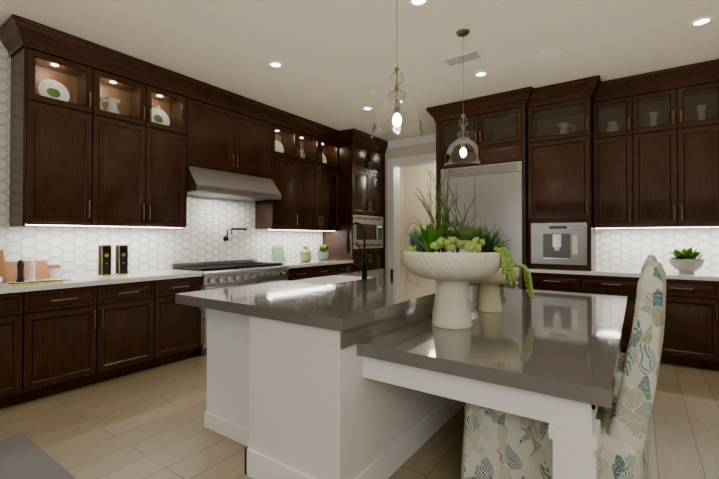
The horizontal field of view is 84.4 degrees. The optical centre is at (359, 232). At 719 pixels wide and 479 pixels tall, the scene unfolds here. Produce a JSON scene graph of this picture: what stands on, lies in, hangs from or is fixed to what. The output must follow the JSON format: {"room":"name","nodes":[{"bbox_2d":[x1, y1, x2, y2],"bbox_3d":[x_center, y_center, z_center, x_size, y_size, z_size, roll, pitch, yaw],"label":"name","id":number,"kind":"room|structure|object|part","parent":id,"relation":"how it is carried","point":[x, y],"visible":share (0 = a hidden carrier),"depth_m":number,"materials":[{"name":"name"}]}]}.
{"room":"kitchen","nodes":[
{"label":"kitchen","id":0,"kind":"room"},
{"bbox_2d":[0,41,403,277],"bbox_3d":[-2.317,-0.185,4.606,0.150,3.050,12.100,0,-1,35],"label":"wall","id":1,"kind":"structure","parent":0,"point":[71,250],"depth_m":4.46,"materials":[{"name":"tile"}]},
{"bbox_2d":[9,142,95,225],"bbox_3d":[-2.744,-0.606,3.558,0.349,1.051,0.485,0,-1,35],"label":"upper cabinet","id":2,"kind":"object","parent":1,"relation":"attached to","point":[50,185],"depth_m":3.41,"materials":[{"name":"brown wood"}]},
{"bbox_2d":[96,150,186,227],"bbox_3d":[-2.335,-0.600,4.141,0.349,1.051,0.940,0,-1,35],"label":"upper cabinet","id":3,"kind":"object","parent":1,"relation":"attached to","point":[129,191],"depth_m":4.01,"materials":[{"name":"brown wood"}]},
{"bbox_2d":[0,14,359,189],"bbox_3d":[-1.562,-1.230,4.919,0.732,0.948,4.300,0,-1,35],"label":"upper cabinet","id":4,"kind":"object","parent":1,"relation":"attached to","point":[101,136],"depth_m":4.14,"materials":[{"name":"brown wood"}]},
{"bbox_3d":[-2.736,-1.252,3.560,0.087,0.262,0.236,0,-1,35],"label":"plate","id":5,"kind":"part","parent":4,"relation":"part of","materials":[{"name":"white ceramic"}]},
{"bbox_3d":[-2.188,-1.243,4.341,0.087,0.262,0.236,0,-1,35],"label":"plate","id":6,"kind":"part","parent":4,"relation":"part of","materials":[{"name":"white ceramic"}]},
{"bbox_3d":[-1.180,-1.227,5.775,0.087,0.262,0.236,0,-1,35],"label":"plate","id":7,"kind":"part","parent":4,"relation":"part of","materials":[{"name":"white ceramic"}]},
{"bbox_2d":[187,165,280,201],"bbox_3d":[-1.629,-0.601,4.987,0.529,0.303,1.251,0,-1,35],"label":"range hood","id":8,"kind":"object","parent":1,"relation":"attached to","point":[206,182],"visible":0.94,"depth_m":4.77,"materials":[{"name":"silver metal"}]},
{"bbox_2d":[223,227,248,240],"bbox_3d":[-1.647,0.014,5.314,0.091,0.192,0.351,-1,-1,44],"label":"pot filler","id":9,"kind":"object","parent":1,"relation":"attached to","point":[225,238],"visible":1,"depth_m":5.23,"materials":[{"name":"black metal"}]},
{"bbox_2d":[255,178,299,229],"bbox_3d":[-1.199,-0.582,5.757,0.349,1.051,0.500,0,-1,35],"label":"upper cabinet","id":10,"kind":"object","parent":1,"relation":"attached to","point":[283,214],"depth_m":5.63,"materials":[{"name":"brown wood"}]},
{"bbox_2d":[300,186,339,229],"bbox_3d":[-0.768,-0.669,6.372,0.349,1.240,1.000,0,-1,35],"label":"upper cabinet","id":11,"kind":"object","parent":1,"relation":"attached to","point":[319,206],"depth_m":6.26,"materials":[{"name":"brown wood"}]},
{"bbox_2d":[360,131,387,193],"bbox_3d":[-0.034,-1.205,7.096,0.732,0.948,1.020,0,-1,35],"label":"upper cabinet","id":12,"kind":"object","parent":1,"relation":"attached to","point":[372,153],"depth_m":7.01,"materials":[{"name":"brown wood"}]},
{"bbox_2d":[0,355,718,478],"bbox_3d":[1.276,1.361,2.005,9.000,0.100,12.200,0,-1,35],"label":"floor","id":13,"kind":"structure","parent":0,"point":[147,424],"depth_m":2.63,"materials":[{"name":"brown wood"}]},
{"bbox_2d":[0,294,27,408],"bbox_3d":[-2.959,0.885,2.992,0.629,0.876,0.500,0,-1,35],"label":"base cabinet","id":14,"kind":"object","parent":13,"relation":"on","point":[13,307],"depth_m":2.98,"materials":[{"name":"brown wood"}]},
{"bbox_2d":[0,433,75,478],"bbox_3d":[-1.763,1.290,0.706,2.880,0.012,2.580,0,-1,35],"label":"rug","id":15,"kind":"object","parent":13,"relation":"on","point":[23,456],"visible":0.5,"depth_m":2.25,"materials":[{"name":"grey fabric"}]},
{"bbox_2d":[24,282,155,401],"bbox_3d":[-2.527,0.892,3.606,0.629,0.876,1.000,0,-1,35],"label":"base cabinet","id":16,"kind":"object","parent":13,"relation":"on","point":[81,336],"depth_m":3.38,"materials":[{"name":"brown wood"}]},
{"bbox_2d":[0,270,201,293],"bbox_3d":[-3.103,0.425,2.783,0.645,0.038,4.023,0,-1,35],"label":"countertop","id":17,"kind":"structure","parent":16,"relation":"on","point":[145,276],"depth_m":3.54,"materials":[{"name":"white stone"}]},
{"bbox_2d":[0,250,6,282],"bbox_3d":[-3.120,0.274,3.137,0.111,0.270,0.480,0,-1,35],"label":"cutting board","id":18,"kind":"object","parent":17,"relation":"on","point":[2,269],"visible":1,"depth_m":3.31,"materials":[{"name":"brown wood"}]},
{"bbox_2d":[16,260,24,281],"bbox_3d":[-2.832,0.318,3.313,0.056,0.187,0.056,0,-1,35],"label":"pepper mill","id":19,"kind":"object","parent":17,"relation":"on","point":[20,270],"visible":0.94,"depth_m":3.30,"materials":[{"name":"black"}]},
{"bbox_2d":[27,260,35,280],"bbox_3d":[-2.770,0.318,3.349,0.056,0.187,0.056,0,-1,35],"label":"salt mill","id":20,"kind":"object","parent":17,"relation":"on","point":[31,270],"visible":0.9,"depth_m":3.33,"materials":[{"name":"white"}]},
{"bbox_2d":[5,260,59,281],"bbox_3d":[-2.908,0.331,3.540,0.087,0.165,0.395,0,-1,35],"label":"paddle cutting board","id":21,"kind":"object","parent":17,"relation":"on","point":[42,267],"visible":0.75,"depth_m":3.52,"materials":[{"name":"brown wood"}]},
{"bbox_2d":[8,279,70,285],"bbox_3d":[-2.593,0.399,3.224,0.140,0.022,0.398,-1,-1,41],"label":"napkin","id":22,"kind":"object","parent":17,"relation":"on","point":[34,282],"visible":1,"depth_m":3.18,"materials":[{"name":"yellow fabric"}]},
{"bbox_2d":[98,245,111,275],"bbox_3d":[-2.494,0.267,3.882,0.084,0.301,0.084,0,-1,35],"label":"box","id":23,"kind":"object","parent":17,"relation":"on","point":[104,259],"visible":1,"depth_m":3.86,"materials":[{"name":"black"}]},
{"bbox_2d":[115,245,127,274],"bbox_3d":[-2.405,0.268,4.009,0.084,0.301,0.084,0,-1,35],"label":"box","id":24,"kind":"object","parent":17,"relation":"on","point":[121,259],"visible":1,"depth_m":3.98,"materials":[{"name":"black"}]},
{"bbox_2d":[156,278,200,366],"bbox_3d":[-2.096,0.899,4.221,0.629,0.876,0.503,0,-1,35],"label":"base cabinet","id":25,"kind":"object","parent":13,"relation":"on","point":[178,326],"depth_m":4.02,"materials":[{"name":"brown wood"}]},
{"bbox_2d":[170,259,288,355],"bbox_3d":[-1.541,0.851,4.909,0.744,0.985,1.252,0,-1,35],"label":"range","id":26,"kind":"object","parent":13,"relation":"on","point":[223,274],"visible":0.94,"depth_m":4.64,"materials":[{"name":"silver metal"}]},
{"bbox_2d":[286,266,335,280],"bbox_3d":[-0.941,0.917,5.865,0.629,0.876,0.998,0,-1,35],"label":"base cabinet","id":27,"kind":"object","parent":13,"relation":"on","point":[301,272],"depth_m":5.66,"materials":[{"name":"brown wood"}]},
{"bbox_2d":[274,258,347,269],"bbox_3d":[-0.793,0.462,6.071,0.645,0.038,1.497,0,-1,35],"label":"countertop","id":28,"kind":"structure","parent":27,"relation":"on","point":[330,261],"depth_m":5.94,"materials":[{"name":"white stone"}]},
{"bbox_2d":[272,245,285,262],"bbox_3d":[-1.208,0.313,5.961,0.086,0.255,0.200,0,-1,35],"label":"cookbook","id":29,"kind":"object","parent":28,"relation":"on","point":[279,254],"visible":0.93,"depth_m":5.94,"materials":[{"name":"grey"}]},
{"bbox_2d":[300,246,310,261],"bbox_3d":[-0.833,0.322,6.143,0.176,0.242,0.176,0,-1,35],"label":"vase","id":30,"kind":"object","parent":28,"relation":"on","point":[305,253],"visible":1,"depth_m":6.08,"materials":[{"name":"green ceramic"}]},
{"bbox_2d":[317,245,328,260],"bbox_3d":[-0.581,0.314,6.443,0.232,0.264,0.232,0,-1,35],"label":"potted plant","id":31,"kind":"object","parent":28,"relation":"on","point":[323,254],"visible":1,"depth_m":6.38,"materials":[{"name":"green plant"}]},
{"bbox_2d":[336,262,355,274],"bbox_3d":[-0.510,0.924,6.478,0.629,0.876,0.500,0,-1,35],"label":"base cabinet","id":32,"kind":"object","parent":13,"relation":"on","point":[345,267],"depth_m":6.35,"materials":[{"name":"brown wood"}]},
{"bbox_2d":[324,190,371,271],"bbox_3d":[-0.228,0.142,6.888,0.629,2.448,0.480,0,-1,35],"label":"tall cabinet","id":33,"kind":"object","parent":13,"relation":"on","point":[356,202],"depth_m":6.63,"materials":[{"name":"brown wood"}]},
{"bbox_2d":[372,194,384,269],"bbox_3d":[0.065,0.147,7.305,0.629,2.448,0.540,0,-1,35],"label":"tall cabinet","id":34,"kind":"object","parent":13,"relation":"on","point":[378,200],"depth_m":7.18,"materials":[{"name":"brown wood"}]},
{"bbox_2d":[353,214,382,248],"bbox_3d":[0.178,-0.017,6.900,0.067,0.570,0.940,0,-1,35],"label":"microwave","id":35,"kind":"object","parent":34,"relation":"in","point":[373,226],"visible":0.98,"depth_m":6.89,"materials":[{"name":"silver metal"}]},
{"bbox_2d":[175,284,627,478],"bbox_3d":[0.552,0.890,2.998,2.400,0.864,2.715,0,-1,35],"label":"kitchen island","id":36,"kind":"object","parent":13,"relation":"on","point":[377,375],"depth_m":1.96,"materials":[{"name":"white paint"}]},
{"bbox_2d":[175,268,480,327],"bbox_3d":[0.150,0.431,3.283,1.360,0.060,2.720,0,-1,35],"label":"island countertop","id":37,"kind":"structure","parent":36,"relation":"on","point":[341,305],"depth_m":2.43,"materials":[{"name":"grey stone"}]},
{"bbox_2d":[311,276,361,283],"bbox_3d":[-0.223,0.528,3.525,0.486,0.225,0.746,0,-1,35],"label":"sink","id":38,"kind":"object","parent":37,"relation":"in","point":[326,279],"depth_m":3.82,"materials":[{"name":"white ceramic"}]},
{"bbox_2d":[346,222,367,280],"bbox_3d":[-0.040,0.154,3.370,0.218,0.494,0.120,0,-1,35],"label":"faucet","id":39,"kind":"object","parent":37,"relation":"on","point":[363,268],"visible":1,"depth_m":3.34,"materials":[{"name":"black metal"}]},
{"bbox_2d":[404,169,518,328],"bbox_3d":[0.570,0.065,2.283,0.638,0.937,0.556,0,-1,35],"label":"potted plant","id":40,"kind":"object","parent":36,"relation":"on","point":[450,270],"visible":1,"depth_m":2.20,"materials":[{"name":"beige ceramic"}]},
{"bbox_2d":[467,263,534,312],"bbox_3d":[0.945,0.326,2.737,0.480,0.426,0.389,0,-1,35],"label":"bowl","id":41,"kind":"object","parent":36,"relation":"on","point":[489,299],"visible":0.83,"depth_m":2.69,"materials":[{"name":"ceramic"}]},
{"bbox_2d":[441,161,521,288],"bbox_3d":[1.688,0.242,5.292,1.044,2.212,0.714,0,-1,35],"label":"refrigerator","id":42,"kind":"object","parent":13,"relation":"on","point":[495,190],"visible":0.21,"depth_m":4.97,"materials":[{"name":"silver metal"}]},
{"bbox_2d":[461,262,665,478],"bbox_3d":[0.965,0.723,1.909,0.809,1.175,0.605,-1,-1,39],"label":"dining chair","id":43,"kind":"object","parent":13,"relation":"on","point":[497,444],"visible":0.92,"depth_m":1.56,"materials":[{"name":"fabric"}]},
{"bbox_2d":[526,271,638,352],"bbox_3d":[2.646,0.903,4.664,1.148,0.876,0.629,0,-1,35],"label":"base cabinet","id":44,"kind":"object","parent":13,"relation":"on","point":[615,285],"depth_m":4.32,"materials":[{"name":"brown wood"}]},
{"bbox_2d":[613,255,657,465],"bbox_3d":[1.491,0.731,2.640,0.809,1.175,0.605,0,-1,37],"label":"dining chair","id":45,"kind":"object","parent":13,"relation":"on","point":[623,356],"visible":0.08,"depth_m":2.30,"materials":[{"name":"fabric"}]},
{"bbox_2d":[660,279,718,370],"bbox_3d":[3.591,0.896,4.001,1.160,0.876,0.629,0,-1,35],"label":"base cabinet","id":46,"kind":"object","parent":13,"relation":"on","point":[691,329],"depth_m":3.87,"materials":[{"name":"brown wood"}]},
{"bbox_2d":[527,267,718,282],"bbox_3d":[3.601,0.439,3.993,3.488,0.038,0.645,0,-1,35],"label":"countertop","id":47,"kind":"structure","parent":46,"relation":"on","point":[711,277],"depth_m":4.35,"materials":[{"name":"white stone"}]},
{"bbox_2d":[668,246,706,273],"bbox_3d":[3.422,0.278,4.146,0.344,0.284,0.341,0,-1,35],"label":"potted plant","id":48,"kind":"object","parent":47,"relation":"on","point":[685,261],"visible":1,"depth_m":4.08,"materials":[{"name":"green plant"}]},
{"bbox_2d":[0,0,718,140],"bbox_3d":[1.276,-1.789,2.040,9.000,0.100,12.200,0,-1,35],"label":"ceiling","id":49,"kind":"structure","parent":0,"point":[340,60],"depth_m":3.58,"materials":[{"name":"beige paint"}]},
{"bbox_2d":[268,60,283,67],"bbox_3d":[-0.851,-1.710,4.022,0.158,0.011,0.158,0,-1,8],"label":"recessed light","id":50,"kind":"object","parent":49,"relation":"in","point":[274,64],"depth_m":4.01,"materials":[{"name":"white"}]},
{"bbox_2d":[362,106,372,110],"bbox_3d":[0.109,-1.695,5.388,0.158,0.011,0.158,0,-1,26],"label":"recessed light","id":51,"kind":"object","parent":49,"relation":"in","point":[367,108],"depth_m":5.38,"materials":[{"name":"white"}]},
{"bbox_2d":[371,0,423,145],"bbox_3d":[0.232,-1.156,2.461,0.332,1.153,0.332,0,-1,35],"label":"pendant light","id":52,"kind":"object","parent":49,"relation":"hanging from","point":[397,103],"visible":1,"depth_m":2.39,"materials":[{"name":"glass"},{"name":"brass"}]},
{"bbox_2d":[388,133,435,166],"bbox_3d":[1.760,-1.621,7.581,3.119,0.109,1.970,0,-1,35],"label":"crown molding","id":53,"kind":"structure","parent":49,"relation":"attached to","point":[425,139],"depth_m":7.01,"materials":[{"name":"white"}]},
{"bbox_2d":[408,0,428,6],"bbox_3d":[0.437,-1.722,2.934,0.158,0.011,0.158,0,-1,26],"label":"recessed light","id":54,"kind":"object","parent":49,"relation":"in","point":[417,3],"depth_m":2.96,"materials":[{"name":"white"}]},
{"bbox_2d":[440,49,484,66],"bbox_3d":[1.010,-1.710,3.888,0.380,0.016,0.200,0,-1,35],"label":"ceiling vent","id":55,"kind":"object","parent":49,"relation":"in","point":[464,57],"visible":0.96,"depth_m":3.87,"materials":[{"name":"white metal"}]},
{"bbox_2d":[444,29,482,168],"bbox_3d":[0.887,-1.146,3.393,0.332,1.153,0.332,0,-1,35],"label":"pendant light","id":56,"kind":"object","parent":49,"relation":"hanging from","point":[463,140],"visible":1,"depth_m":3.35,"materials":[{"name":"clear glass"},{"name":"bronze"}]},
{"bbox_2d":[370,49,563,94],"bbox_3d":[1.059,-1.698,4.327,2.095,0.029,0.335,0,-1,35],"label":"ceiling speaker","id":57,"kind":"object","parent":49,"relation":"attached to","point":[547,55],"visible":0.98,"depth_m":3.82,"materials":[{"name":"white"}]},
{"bbox_2d":[473,70,488,76],"bbox_3d":[1.305,-1.707,4.255,0.158,0.011,0.158,0,-1,-10],"label":"recessed light","id":58,"kind":"object","parent":49,"relation":"in","point":[482,73],"depth_m":4.23,"materials":[{"name":"white"}]},
{"bbox_2d":[689,15,714,26],"bbox_3d":[2.778,-1.719,3.221,0.158,0.011,0.158,0,-1,-10],"label":"recessed light","id":59,"kind":"object","parent":49,"relation":"in","point":[699,21],"depth_m":3.21,"materials":[{"name":"white"}]},
{"bbox_2d":[385,141,435,267],"bbox_3d":[0.935,-0.156,7.174,2.220,3.050,0.200,0,-1,35],"label":"wall","id":60,"kind":"structure","parent":0,"point":[412,150],"depth_m":7.20,"materials":[{"name":"beige paint"}]},
{"bbox_2d":[387,153,435,267],"bbox_3d":[1.129,0.002,7.031,1.324,2.732,0.248,0,-1,35],"label":"door frame","id":61,"kind":"structure","parent":60,"relation":"attached to","point":[394,165],"depth_m":7.29,"materials":[{"name":"white"}]},
{"bbox_2d":[404,163,435,267],"bbox_3d":[2.414,-0.142,8.383,3.250,3.050,0.120,0,-1,35],"label":"wall","id":62,"kind":"structure","parent":0,"point":[416,176],"depth_m":9.07,"materials":[{"name":"beige paint"}]},
{"bbox_2d":[407,215,419,234],"bbox_3d":[1.249,-0.157,9.117,0.340,0.535,0.016,0,-1,35],"label":"mirror","id":63,"kind":"object","parent":62,"relation":"attached to","point":[412,226],"visible":0.65,"depth_m":9.11,"materials":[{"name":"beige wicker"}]},
{"bbox_2d":[596,228,718,272],"bbox_3d":[4.124,-0.190,4.103,6.530,3.050,0.120,0,-1,35],"label":"wall","id":64,"kind":"structure","parent":0,"point":[630,248],"depth_m":4.56,"materials":[{"name":"tile"}]},
{"bbox_2d":[426,88,533,134],"bbox_3d":[1.613,-1.604,5.346,1.210,0.190,0.753,0,-1,35],"label":"crown molding","id":65,"kind":"structure","parent":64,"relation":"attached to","point":[502,109],"depth_m":5.02,"materials":[{"name":"brown wood"}]},
{"bbox_2d":[438,139,525,170],"bbox_3d":[1.708,-0.994,5.335,1.050,0.256,0.652,0,-1,35],"label":"upper cabinet","id":66,"kind":"object","parent":64,"relation":"attached to","point":[506,150],"depth_m":4.98,"materials":[{"name":"brown wood"}]},
{"bbox_2d":[526,131,593,222],"bbox_3d":[2.468,-0.611,4.845,0.668,0.988,0.572,0,-1,35],"label":"upper cabinet","id":67,"kind":"object","parent":64,"relation":"attached to","point":[560,169],"depth_m":4.60,"materials":[{"name":"brown wood"}]},
{"bbox_2d":[526,223,597,266],"bbox_3d":[2.474,0.126,4.846,0.668,0.485,0.550,0,-1,35],"label":"upper cabinet","id":68,"kind":"object","parent":64,"relation":"attached to","point":[591,230],"depth_m":4.63,"materials":[{"name":"brown wood"}]},
{"bbox_2d":[531,222,586,264],"bbox_3d":[2.306,0.123,4.608,0.586,0.481,0.089,0,-1,35],"label":"coffee machine","id":69,"kind":"object","parent":68,"relation":"in","point":[560,243],"visible":0.98,"depth_m":4.59,"materials":[{"name":"silver metal"}]},
{"bbox_2d":[590,115,633,226],"bbox_3d":[2.962,-0.687,4.632,0.383,1.236,0.349,0,-1,35],"label":"upper cabinet","id":70,"kind":"object","parent":64,"relation":"attached to","point":[633,151],"depth_m":4.48,"materials":[{"name":"brown wood"}]},
{"bbox_2d":[522,59,718,122],"bbox_3d":[3.393,-1.618,4.096,3.140,0.190,0.753,0,-1,35],"label":"crown molding","id":71,"kind":"structure","parent":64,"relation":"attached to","point":[583,96],"depth_m":4.40,"materials":[{"name":"brown wood"}]},
{"bbox_2d":[634,119,718,226],"bbox_3d":[3.434,-0.592,4.299,0.770,1.038,0.349,0,-1,35],"label":"upper cabinet","id":72,"kind":"object","parent":64,"relation":"attached to","point":[676,169],"depth_m":4.16,"materials":[{"name":"brown wood"}]}
]}

